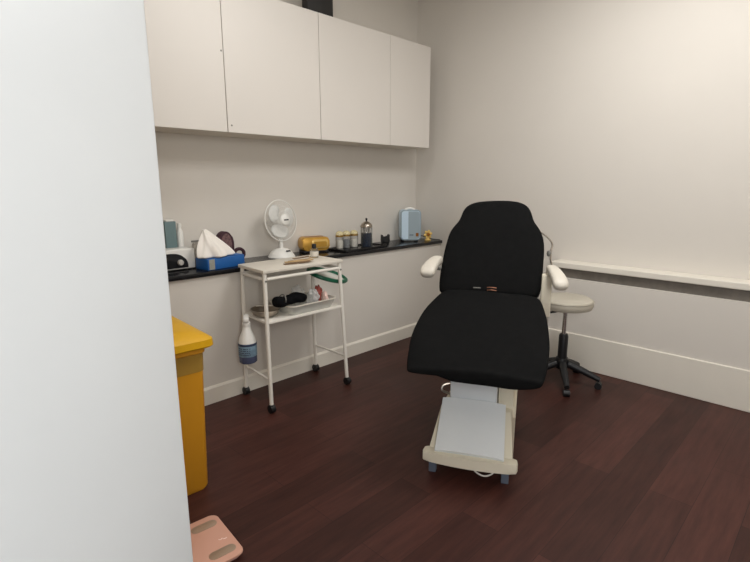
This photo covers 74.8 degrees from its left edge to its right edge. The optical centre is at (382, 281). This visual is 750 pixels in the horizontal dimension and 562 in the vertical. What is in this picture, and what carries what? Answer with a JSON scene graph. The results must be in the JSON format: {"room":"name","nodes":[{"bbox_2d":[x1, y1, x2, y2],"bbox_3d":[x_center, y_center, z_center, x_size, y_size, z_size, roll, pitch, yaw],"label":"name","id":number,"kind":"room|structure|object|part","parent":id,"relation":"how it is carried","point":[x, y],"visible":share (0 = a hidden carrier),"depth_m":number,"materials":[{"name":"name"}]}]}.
{"room":"clinic treatment room","nodes":[
{"label":"clinic treatment room","id":0,"kind":"room"},
{"bbox_2d":[155,0,417,257],"bbox_3d":[-1.239,-0.882,3.607,0.120,3.300,4.690,11,16,43],"label":"wall","id":1,"kind":"structure","parent":0,"point":[215,184],"depth_m":4.07,"materials":[{"name":"beige paint"}]},
{"bbox_2d":[144,0,227,134],"bbox_3d":[-1.414,-1.401,2.985,0.331,0.905,0.788,11,16,43],"label":"upper cabinet","id":2,"kind":"object","parent":1,"relation":"attached to","point":[184,37],"visible":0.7,"depth_m":3.00,"materials":[{"name":"white laminate"}]},
{"bbox_2d":[206,0,320,141],"bbox_3d":[-0.866,-1.514,3.541,0.331,0.905,0.785,11,16,43],"label":"upper cabinet","id":3,"kind":"object","parent":1,"relation":"attached to","point":[271,47],"visible":0.94,"depth_m":3.41,"materials":[{"name":"white laminate"}]},
{"bbox_2d":[302,0,332,16],"bbox_3d":[-0.486,-2.149,3.661,0.080,0.290,0.255,11,16,43],"label":"storage box","id":4,"kind":"object","parent":3,"relation":"on","point":[325,7],"visible":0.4,"depth_m":3.65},
{"bbox_2d":[301,13,389,146],"bbox_3d":[-0.321,-1.625,4.094,0.329,0.905,0.779,11,16,43],"label":"upper cabinet","id":5,"kind":"object","parent":1,"relation":"attached to","point":[354,59],"visible":0.85,"depth_m":3.96,"materials":[{"name":"white laminate"}]},
{"bbox_2d":[370,35,430,149],"bbox_3d":[0.141,-1.720,4.562,0.329,0.905,0.547,11,16,43],"label":"upper cabinet","id":6,"kind":"object","parent":1,"relation":"attached to","point":[410,61],"visible":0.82,"depth_m":4.44,"materials":[{"name":"white laminate"}]},
{"bbox_3d":[0.253,-1.699,4.457,0.019,0.905,0.547,11,16,43],"label":"door","id":7,"kind":"part","parent":6,"relation":"part of","materials":[{"name":"white laminate"}]},
{"bbox_2d":[169,243,440,387],"bbox_3d":[-1.072,0.330,3.687,0.345,0.893,4.450,11,16,43],"label":"wall","id":8,"kind":"structure","parent":0,"point":[384,291],"depth_m":3.92,"materials":[{"name":"beige paint"}]},
{"bbox_2d":[168,238,441,281],"bbox_3d":[-1.063,-0.122,3.586,0.368,0.031,4.448,11,16,43],"label":"countertop","id":9,"kind":"structure","parent":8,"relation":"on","point":[180,274],"depth_m":3.98,"materials":[{"name":"black laminate"}]},
{"bbox_2d":[163,219,177,247],"bbox_3d":[-1.453,-0.260,3.353,0.060,0.330,0.075,11,16,43],"label":"carton","id":10,"kind":"object","parent":9,"relation":"on","point":[170,235],"visible":0.58,"depth_m":3.32,"materials":[{"name":"teal cardboard"}]},
{"bbox_2d":[176,223,183,246],"bbox_3d":[-1.407,-0.259,3.417,0.044,0.302,0.043,11,16,43],"label":"bottle","id":11,"kind":"object","parent":9,"relation":"on","point":[180,239],"visible":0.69,"depth_m":3.39,"materials":[{"name":"white plastic"}]},
{"bbox_2d":[166,247,194,270],"bbox_3d":[-1.420,-0.146,3.260,0.146,0.142,0.312,11,16,43],"label":"machine","id":12,"kind":"object","parent":9,"relation":"on","point":[177,258],"visible":0.64,"depth_m":3.26,"materials":[{"name":"white plastic"}]},
{"bbox_3d":[-1.399,-0.132,3.209,0.006,0.100,0.255,11,16,43],"label":"panel","id":13,"kind":"part","parent":12,"relation":"part of","materials":[{"name":"black plastic"}]},
{"bbox_2d":[191,240,198,264],"bbox_3d":[-1.311,-0.209,3.484,0.073,0.177,0.103,9,15,39],"label":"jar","id":14,"kind":"object","parent":9,"relation":"on","point":[194,245],"visible":0.21,"depth_m":3.45,"materials":[{"name":"grey"}]},
{"bbox_2d":[196,229,244,270],"bbox_3d":[-1.136,-0.234,3.380,0.162,0.268,0.336,8,14,35],"label":"tissue box","id":15,"kind":"object","parent":9,"relation":"on","point":[212,253],"visible":1,"depth_m":3.31,"materials":[{"name":"blue cardboard"}]},
{"bbox_2d":[216,231,245,256],"bbox_3d":[-1.138,-0.270,3.666,0.083,0.225,0.220,9,14,37],"label":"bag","id":16,"kind":"object","parent":9,"relation":"on","point":[226,237],"visible":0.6,"depth_m":3.62,"materials":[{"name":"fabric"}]},
{"bbox_3d":[-1.086,-0.216,3.714,0.099,0.097,0.025,-8,14,-36],"label":"loop handle","id":17,"kind":"part","parent":16,"relation":"part of","materials":[{"name":"fabric"}]},
{"bbox_2d":[264,200,296,258],"bbox_3d":[-0.791,-0.417,3.830,0.227,0.448,0.237,-1,11,-6],"label":"desk fan","id":18,"kind":"object","parent":9,"relation":"on","point":[279,225],"visible":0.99,"depth_m":3.79,"materials":[{"name":"white plastic"}]},
{"bbox_3d":[-0.833,-0.529,3.765,0.045,0.127,0.132,9,14,36],"label":"blade","id":19,"kind":"part","parent":18,"relation":"part of","materials":[{"name":"white plastic"}]},
{"bbox_3d":[-0.800,-0.399,3.814,0.152,0.110,0.032,-8,14,-35],"label":"blade","id":20,"kind":"part","parent":18,"relation":"part of","materials":[{"name":"white plastic"}]},
{"bbox_3d":[-0.743,-0.512,3.875,0.026,0.152,0.113,9,14,36],"label":"blade","id":21,"kind":"part","parent":18,"relation":"part of","materials":[{"name":"white plastic"}]},
{"bbox_2d":[298,235,329,252],"bbox_3d":[-0.583,-0.323,4.169,0.238,0.130,0.142,-6,13,-27],"label":"case","id":22,"kind":"object","parent":9,"relation":"on","point":[305,243],"visible":0.91,"depth_m":4.11,"materials":[{"name":"metal"}]},
{"bbox_3d":[-0.526,-0.323,4.126,0.145,0.070,0.009,-6,13,-27],"label":"panel","id":23,"kind":"part","parent":22,"relation":"part of","materials":[{"name":"gold metal"}]},
{"bbox_2d":[328,243,387,252],"bbox_3d":[-0.220,-0.311,4.390,0.235,0.018,0.540,10,15,40],"label":"tray","id":24,"kind":"object","parent":9,"relation":"on","point":[374,245],"visible":0.6,"depth_m":4.32,"materials":[{"name":"black plastic"}]},
{"bbox_2d":[335,231,343,248],"bbox_3d":[-0.376,-0.369,4.291,0.074,0.153,0.073,11,16,43],"label":"glass jar","id":25,"kind":"object","parent":24,"relation":"on","point":[339,243],"visible":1,"depth_m":4.27,"materials":[{"name":"grey"}]},
{"bbox_2d":[342,231,350,247],"bbox_3d":[-0.320,-0.380,4.348,0.074,0.153,0.073,11,16,43],"label":"glass jar","id":26,"kind":"object","parent":24,"relation":"on","point":[347,243],"visible":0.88,"depth_m":4.33,"materials":[{"name":"grey"}]},
{"bbox_2d":[350,230,357,246],"bbox_3d":[-0.255,-0.391,4.399,0.074,0.153,0.073,11,16,43],"label":"glass jar","id":27,"kind":"object","parent":24,"relation":"on","point":[354,242],"visible":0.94,"depth_m":4.38,"materials":[{"name":"grey"}]},
{"bbox_2d":[360,218,371,246],"bbox_3d":[-0.144,-0.448,4.417,0.110,0.258,0.109,11,16,43],"label":"jar","id":28,"kind":"object","parent":24,"relation":"on","point":[366,237],"visible":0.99,"depth_m":4.39,"materials":[{"name":"clear glass"}]},
{"bbox_3d":[-0.144,-0.519,4.402,0.110,0.052,0.109,11,16,43],"label":"lid","id":29,"kind":"part","parent":28,"relation":"part of","materials":[{"name":"metal"}]},
{"bbox_2d":[381,234,389,242],"bbox_3d":[0.027,-0.423,4.783,0.074,0.082,0.064,-5,12,-23],"label":"holder","id":30,"kind":"object","parent":9,"relation":"on","point":[384,239],"visible":1,"depth_m":4.76,"materials":[{"name":"black plastic"}]},
{"bbox_2d":[399,207,420,240],"bbox_3d":[0.275,-0.587,4.956,0.205,0.336,0.174,-1,11,-5],"label":"mini fridge","id":31,"kind":"object","parent":9,"relation":"on","point":[409,217],"visible":1,"depth_m":4.88,"materials":[{"name":"blue plastic"}]},
{"bbox_3d":[0.282,-0.565,4.877,0.183,0.278,0.003,-1,11,-5],"label":"door panel","id":32,"kind":"part","parent":31,"relation":"part of","materials":[{"name":"plastic"}]},
{"bbox_2d":[424,230,431,240],"bbox_3d":[0.460,-0.477,4.989,0.068,0.107,0.072,8,14,33],"label":"flower ornament","id":33,"kind":"object","parent":9,"relation":"on","point":[428,234],"visible":1,"depth_m":4.98,"materials":[{"name":"yellow plastic"}]},
{"bbox_2d":[204,322,416,405],"bbox_3d":[-0.995,0.743,3.587,0.016,0.122,4.300,11,16,43],"label":"baseboard","id":34,"kind":"structure","parent":8,"relation":"attached to","point":[221,391],"depth_m":3.92,"materials":[{"name":"white wood"}]},
{"bbox_2d":[187,337,749,561],"bbox_3d":[0.000,1.226,1.759,5.000,0.100,6.170,11,16,43],"label":"floor","id":35,"kind":"structure","parent":0,"point":[623,470],"depth_m":2.55,"materials":[{"name":"brown wood"}]},
{"bbox_2d":[172,316,212,495],"bbox_3d":[-1.229,0.620,2.388,0.587,0.838,0.730,-10,15,-42],"label":"bin","id":36,"kind":"object","parent":35,"relation":"on","point":[190,342],"visible":0.23,"depth_m":2.29,"materials":[{"name":"yellow plastic"}]},
{"bbox_3d":[-1.229,0.245,2.312,0.587,0.073,0.730,-10,15,-42],"label":"lid","id":37,"kind":"part","parent":36,"relation":"part of","materials":[{"name":"yellow plastic"}]},
{"bbox_2d":[190,515,242,561],"bbox_3d":[-0.778,1.108,2.019,0.310,0.029,0.310,-10,15,-40],"label":"bathroom scale","id":38,"kind":"object","parent":35,"relation":"on","point":[211,540],"visible":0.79,"depth_m":2.05,"materials":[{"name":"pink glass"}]},
{"bbox_2d":[238,255,350,413],"bbox_3d":[-0.638,0.319,3.529,0.447,0.975,0.705,11,16,43],"label":"trolley","id":39,"kind":"object","parent":35,"relation":"on","point":[276,265],"depth_m":3.38,"materials":[{"name":"white metal"}]},
{"bbox_3d":[-0.971,0.329,3.444,0.055,0.877,0.027,6,13,28],"label":"leg","id":40,"kind":"part","parent":39,"relation":"part of","materials":[{"name":"white paint"}]},
{"bbox_2d":[238,314,256,363],"bbox_3d":[-0.893,0.375,3.233,0.121,0.308,0.149,-3,12,-16],"label":"bottle","id":41,"kind":"object","parent":39,"relation":"hanging from","point":[247,343],"visible":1,"depth_m":3.19,"materials":[{"name":"white plastic"}]},
{"bbox_2d":[239,348,249,355],"bbox_3d":[-0.898,0.455,3.183,0.083,0.045,0.017,2,12,10],"label":"print","id":42,"kind":"object","parent":41,"relation":"on","point":[242,351],"depth_m":3.18},
{"bbox_2d":[250,306,280,317],"bbox_3d":[-0.791,0.203,3.315,0.206,0.053,0.206,11,16,43],"label":"steel bowl","id":43,"kind":"object","parent":39,"relation":"on","point":[258,311],"visible":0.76,"depth_m":3.30,"materials":[{"name":"silver metal"}]},
{"bbox_3d":[-0.745,0.381,3.186,0.027,0.877,0.070,-4,12,-21],"label":"leg","id":44,"kind":"part","parent":39,"relation":"part of","materials":[{"name":"white paint"}]},
{"bbox_3d":[-0.645,-0.081,3.455,0.350,0.023,0.654,11,16,43],"label":"rail","id":45,"kind":"part","parent":39,"relation":"part of","materials":[{"name":"white metal"}]},
{"bbox_2d":[244,298,340,323],"bbox_3d":[-0.642,0.200,3.509,0.358,0.016,0.656,11,16,43],"label":"shelf","id":46,"kind":"object","parent":39,"relation":"attached to","point":[281,316],"depth_m":3.36,"materials":[{"name":"white metal"}]},
{"bbox_3d":[-0.586,-0.134,3.369,0.190,0.012,0.044,-7,13,-30],"label":"paper strip","id":47,"kind":"part","parent":39,"relation":"part of","materials":[{"name":"beige paper"}]},
{"bbox_3d":[-0.583,-0.149,3.427,0.200,0.012,0.044,-4,12,-20],"label":"paper strip","id":48,"kind":"part","parent":39,"relation":"part of","materials":[{"name":"beige paper"}]},
{"bbox_3d":[-0.581,-0.159,3.464,0.180,0.012,0.044,-10,15,-41],"label":"paper strip","id":49,"kind":"part","parent":39,"relation":"part of","materials":[{"name":"beige paper"}]},
{"bbox_2d":[269,292,335,314],"bbox_3d":[-0.568,0.154,3.518,0.290,0.069,0.420,11,16,43],"label":"plastic basin","id":50,"kind":"object","parent":39,"relation":"on","point":[301,307],"visible":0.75,"depth_m":3.48,"materials":[{"name":"white plastic"}]},
{"bbox_2d":[272,292,306,307],"bbox_3d":[-0.636,0.116,3.340,0.106,0.092,0.257,9,15,38],"label":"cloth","id":51,"kind":"object","parent":50,"relation":"on","point":[295,297],"visible":1,"depth_m":3.30,"materials":[{"name":"black fabric"}]},
{"bbox_2d":[291,285,304,304],"bbox_3d":[-0.616,0.091,3.553,0.076,0.151,0.122,11,16,43],"label":"plastic wrap","id":52,"kind":"object","parent":50,"relation":"in","point":[302,290],"visible":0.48,"depth_m":3.55,"materials":[{"name":"white"}]},
{"bbox_3d":[-0.568,0.178,3.523,0.200,0.005,0.310,11,16,43],"label":"floor panel","id":53,"kind":"part","parent":50,"relation":"part of","materials":[{"name":"white plastic"}]},
{"bbox_2d":[306,289,319,305],"bbox_3d":[-0.498,0.112,3.511,0.111,0.129,0.089,11,16,43],"label":"plastic bag","id":54,"kind":"object","parent":50,"relation":"in","point":[310,290],"visible":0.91,"depth_m":3.50,"materials":[{"name":"white"}]},
{"bbox_2d":[313,285,322,301],"bbox_3d":[-0.477,0.086,3.609,0.066,0.139,0.072,11,16,43],"label":"packet","id":55,"kind":"object","parent":50,"relation":"in","point":[318,288],"visible":0.72,"depth_m":3.59,"materials":[{"name":"plastic"}]},
{"bbox_2d":[321,290,328,299],"bbox_3d":[-0.419,0.113,3.553,0.069,0.108,0.038,11,16,43],"label":"wrapper","id":56,"kind":"object","parent":50,"relation":"in","point":[324,296],"visible":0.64,"depth_m":3.54,"materials":[{"name":"pink plastic"}]},
{"bbox_3d":[-0.543,0.241,3.879,0.027,0.877,0.052,0,11,2],"label":"leg","id":57,"kind":"part","parent":39,"relation":"part of","materials":[{"name":"white paint"}]},
{"bbox_2d":[310,244,318,257],"bbox_3d":[-0.506,-0.231,3.624,0.064,0.102,0.063,11,16,43],"label":"bottle","id":58,"kind":"object","parent":39,"relation":"on","point":[313,252],"visible":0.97,"depth_m":3.61,"materials":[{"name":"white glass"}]},
{"bbox_2d":[306,267,347,283],"bbox_3d":[-0.414,-0.052,3.684,0.254,0.130,0.347,11,16,43],"label":"dish","id":59,"kind":"object","parent":39,"relation":"on","point":[330,276],"visible":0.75,"depth_m":3.67,"materials":[{"name":"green plastic"}]},
{"bbox_3d":[-0.293,0.290,3.635,0.073,0.877,0.027,3,12,14],"label":"leg","id":60,"kind":"part","parent":39,"relation":"part of","materials":[{"name":"white paint"}]},
{"bbox_2d":[407,201,568,483],"bbox_3d":[0.634,0.235,2.922,0.884,1.382,1.306,3,12,16],"label":"chair","id":61,"kind":"object","parent":35,"relation":"on","point":[486,333],"visible":1,"depth_m":2.69,"materials":[{"name":"black fabric"}]},
{"bbox_3d":[0.441,0.910,2.499,0.480,0.055,0.084,3,12,16],"label":"rail","id":62,"kind":"part","parent":61,"relation":"part of","materials":[{"name":"beige plastic"}]},
{"bbox_3d":[0.473,0.773,2.601,0.356,0.195,0.293,3,12,16],"label":"plate","id":63,"kind":"part","parent":61,"relation":"part of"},
{"bbox_3d":[0.552,0.270,2.740,0.723,0.302,0.895,3,12,16],"label":"seat","id":64,"kind":"part","parent":61,"relation":"part of","materials":[{"name":"black fabric"}]},
{"bbox_3d":[0.730,-0.222,3.244,0.652,0.615,0.457,3,12,16],"label":"backrest","id":65,"kind":"part","parent":61,"relation":"part of","materials":[{"name":"black fabric"}]},
{"bbox_3d":[0.739,0.628,2.900,0.082,0.380,0.330,3,12,16],"label":"lift arm","id":66,"kind":"part","parent":61,"relation":"part of","materials":[{"name":"beige plastic"}]},
{"bbox_3d":[0.994,0.080,2.980,0.060,0.262,0.055,3,12,16],"label":"arm post","id":67,"kind":"part","parent":61,"relation":"part of","materials":[{"name":"beige plastic"}]},
{"bbox_3d":[1.048,-0.202,3.221,0.153,0.291,0.357,1,11,6],"label":"lever rod","id":68,"kind":"part","parent":61,"relation":"part of","materials":[{"name":"metal"}]},
{"bbox_2d":[539,292,601,396],"bbox_3d":[1.383,0.435,3.716,0.570,0.674,0.552,11,16,43],"label":"stool","id":69,"kind":"object","parent":35,"relation":"on","point":[565,303],"visible":0.84,"depth_m":3.63,"materials":[{"name":"white leather"}]},
{"bbox_3d":[1.210,0.657,3.731,0.245,0.129,0.060,-1,12,-7],"label":"leg","id":70,"kind":"part","parent":69,"relation":"part of","materials":[{"name":"black plastic"}]},
{"bbox_3d":[1.337,0.684,3.597,0.060,0.129,0.245,2,12,11],"label":"leg","id":71,"kind":"part","parent":69,"relation":"part of","materials":[{"name":"black plastic"}]},
{"bbox_3d":[1.368,0.149,3.648,0.384,0.086,0.384,11,16,43],"label":"seat","id":72,"kind":"part","parent":69,"relation":"part of","materials":[{"name":"beige leather"}]},
{"bbox_3d":[1.507,0.668,3.674,0.245,0.129,0.060,6,13,28],"label":"leg","id":73,"kind":"part","parent":69,"relation":"part of","materials":[{"name":"black plastic"}]},
{"bbox_2d":[415,0,749,322],"bbox_3d":[2.103,-0.871,3.554,4.760,3.300,0.120,11,16,43],"label":"wall","id":74,"kind":"structure","parent":0,"point":[622,127],"depth_m":3.82,"materials":[{"name":"beige paint"}]},
{"bbox_2d":[548,277,749,370],"bbox_3d":[2.593,0.377,3.134,3.140,0.450,0.145,11,16,43],"label":"wall panel","id":75,"kind":"object","parent":74,"relation":"attached to","point":[704,328],"depth_m":3.55,"materials":[{"name":"beige paint"}]},
{"bbox_2d":[548,328,749,412],"bbox_3d":[2.589,0.738,3.203,3.140,0.285,0.158,11,16,43],"label":"trim","id":76,"kind":"structure","parent":74,"relation":"attached to","point":[719,384],"depth_m":3.60,"materials":[{"name":"white paint"}]},
{"bbox_2d":[550,259,749,290],"bbox_3d":[2.585,0.055,3.068,3.150,0.047,0.158,11,16,43],"label":"trim","id":77,"kind":"structure","parent":74,"relation":"attached to","point":[731,283],"depth_m":3.56,"materials":[{"name":"white wood"}]},
{"bbox_2d":[559,268,749,301],"bbox_3d":[2.604,0.115,3.092,3.140,0.080,0.115,11,16,43],"label":"trim","id":78,"kind":"structure","parent":74,"relation":"attached to","point":[702,290],"depth_m":3.56,"materials":[{"name":"grey cream-white paint"}]},
{"bbox_3d":[-1.074,-0.221,0.334,4.760,3.300,0.120,11,16,43],"label":"wall","id":79,"kind":"structure","parent":0,"visible":0},
{"bbox_2d":[0,0,192,561],"bbox_3d":[-0.396,0.404,0.371,0.054,2.038,0.826,2,12,11],"label":"door","id":80,"kind":"structure","parent":79,"relation":"in","point":[92,465],"depth_m":0.54,"materials":[{"name":"white paint"}]}
]}

